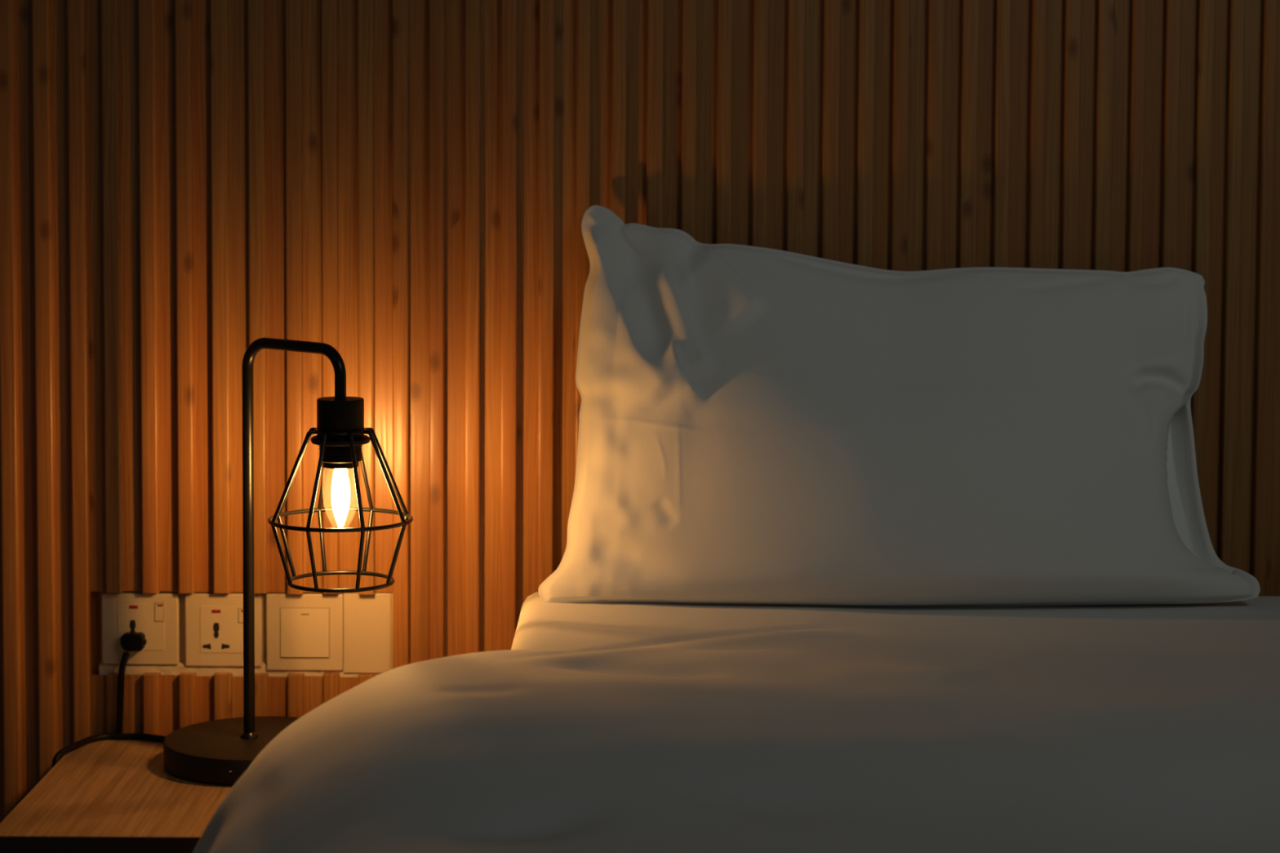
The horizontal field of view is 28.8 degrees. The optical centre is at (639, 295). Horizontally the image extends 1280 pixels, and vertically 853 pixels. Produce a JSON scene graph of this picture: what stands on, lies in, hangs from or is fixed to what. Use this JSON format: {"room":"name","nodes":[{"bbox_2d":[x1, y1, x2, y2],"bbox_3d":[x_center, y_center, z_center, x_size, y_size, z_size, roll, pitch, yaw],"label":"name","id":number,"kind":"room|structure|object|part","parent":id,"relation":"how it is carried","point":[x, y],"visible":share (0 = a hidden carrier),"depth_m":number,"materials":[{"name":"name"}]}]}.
{"room":"bedroom","nodes":[
{"label":"bedroom","id":0,"kind":"room"},
{"bbox_2d":[0,0,1279,822],"bbox_3d":[0.427,-0.342,2.686,3.962,2.600,0.124,0,4,0],"label":"wall","id":1,"kind":"structure","parent":0,"point":[406,188],"depth_m":2.65,"materials":[{"name":"brown wood"}]},
{"bbox_2d":[102,592,179,664],"bbox_3d":[-0.538,0.359,2.681,0.082,0.077,0.011,0,4,0],"label":"wall socket","id":2,"kind":"object","parent":1,"relation":"attached to","point":[156,615],"visible":1,"depth_m":2.68,"materials":[{"name":"beige plastic"}]},
{"bbox_2d":[128,605,137,608],"bbox_3d":[-0.544,0.335,2.675,0.009,0.004,0.001,0,3,0],"label":"lamp","id":3,"kind":"object","parent":2,"relation":"on","point":[130,606],"depth_m":2.67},
{"bbox_3d":[-0.536,0.356,2.677,0.050,0.051,0.002,0,3,0],"label":"insert panel","id":4,"kind":"part","parent":2,"relation":"part of","materials":[{"name":"beige plastic"}]},
{"bbox_2d":[154,602,164,622],"bbox_3d":[-0.517,0.341,2.675,0.011,0.021,0.001,0,4,0],"label":"rocker switch","id":5,"kind":"object","parent":2,"relation":"attached to","point":[158,606],"depth_m":2.67,"materials":[{"name":"beige plastic"}]},
{"bbox_2d":[185,592,262,666],"bbox_3d":[-0.448,0.360,2.681,0.082,0.079,0.011,0,4,0],"label":"wall socket","id":6,"kind":"object","parent":1,"relation":"attached to","point":[214,622],"visible":0.81,"depth_m":2.68,"materials":[{"name":"beige plastic"}]},
{"bbox_2d":[211,609,220,613],"bbox_3d":[-0.455,0.340,2.675,0.010,0.004,0.001,0,4,0],"label":"lamp","id":7,"kind":"object","parent":6,"relation":"on","point":[212,611],"depth_m":2.67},
{"bbox_3d":[-0.449,0.359,2.677,0.048,0.051,0.002,0,3,0],"label":"insert panel","id":8,"kind":"part","parent":6,"relation":"part of","materials":[{"name":"beige plastic"}]},
{"bbox_2d":[238,608,243,622],"bbox_3d":[-0.428,0.344,2.675,0.007,0.016,0.002,0,3,0],"label":"rocker switch","id":9,"kind":"object","parent":6,"relation":"attached to","point":[240,610],"depth_m":2.67,"materials":[{"name":"beige plastic"}]},
{"bbox_2d":[98,591,392,676],"bbox_3d":[-0.423,0.364,2.685,0.320,0.093,0.012,0,4,0],"label":"trim","id":10,"kind":"structure","parent":1,"relation":"attached to","point":[165,669],"depth_m":2.68,"materials":[{"name":"white paint"}]},
{"bbox_2d":[266,592,343,671],"bbox_3d":[-0.361,0.362,2.680,0.083,0.083,0.012,0,4,0],"label":"light switch","id":11,"kind":"object","parent":1,"relation":"attached to","point":[304,632],"visible":1,"depth_m":2.68,"materials":[{"name":"beige plastic"}]},
{"bbox_3d":[-0.360,0.363,2.677,0.054,0.055,0.001,0,3,0],"label":"rocker frame","id":12,"kind":"part","parent":11,"relation":"part of","materials":[{"name":"white plastic"}]},
{"bbox_2d":[343,592,392,672],"bbox_3d":[-0.291,0.364,2.681,0.055,0.086,0.007,0,4,0],"label":"blank plate","id":13,"kind":"object","parent":1,"relation":"attached to","point":[367,618],"visible":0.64,"depth_m":2.68,"materials":[{"name":"beige plastic"}]},
{"bbox_3d":[0.409,1.079,1.150,3.942,0.050,3.364,0,3,0],"label":"floor","id":14,"kind":"structure","parent":0,"visible":0},
{"bbox_2d":[0,739,232,852],"bbox_3d":[-0.373,0.727,2.477,0.454,0.483,0.386,0,4,0],"label":"nightstand","id":15,"kind":"object","parent":14,"relation":"on","point":[108,796],"visible":0.38,"depth_m":2.38,"materials":[{"name":"brown wood"}]},
{"bbox_2d":[52,337,413,786],"bbox_3d":[-0.408,0.397,2.558,0.422,0.714,0.189,2,4,30],"label":"table lamp","id":16,"kind":"object","parent":15,"relation":"on","point":[219,752],"visible":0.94,"depth_m":2.49,"materials":[{"name":"black metal"}]},
{"bbox_3d":[-0.544,0.566,2.641,0.167,0.364,0.089,-1,4,-20],"label":"power cord","id":17,"kind":"part","parent":16,"relation":"part of","materials":[{"name":"black rubber"}]},
{"bbox_3d":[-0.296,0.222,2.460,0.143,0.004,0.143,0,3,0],"label":"lamp shade","id":18,"kind":"part","parent":16,"relation":"part of","materials":[{"name":"black paint"}]},
{"bbox_3d":[0.753,0.778,1.695,1.685,0.488,1.850,0,3,0],"label":"bed","id":19,"kind":"object","parent":14,"relation":"on","visible":0},
{"bbox_2d":[192,591,1279,852],"bbox_3d":[0.633,0.674,1.647,2.088,0.634,1.965,0,4,0],"label":"duvet","id":20,"kind":"object","parent":19,"relation":"on","point":[602,727],"visible":0.96,"depth_m":1.99,"materials":[{"name":"white fabric"}]},
{"bbox_2d":[538,204,1260,607],"bbox_3d":[0.262,0.112,2.539,0.726,0.401,0.212,0,4,0],"label":"pillow","id":21,"kind":"object","parent":20,"relation":"on","point":[757,425],"visible":1,"depth_m":2.50,"materials":[{"name":"white fabric"}]}
]}

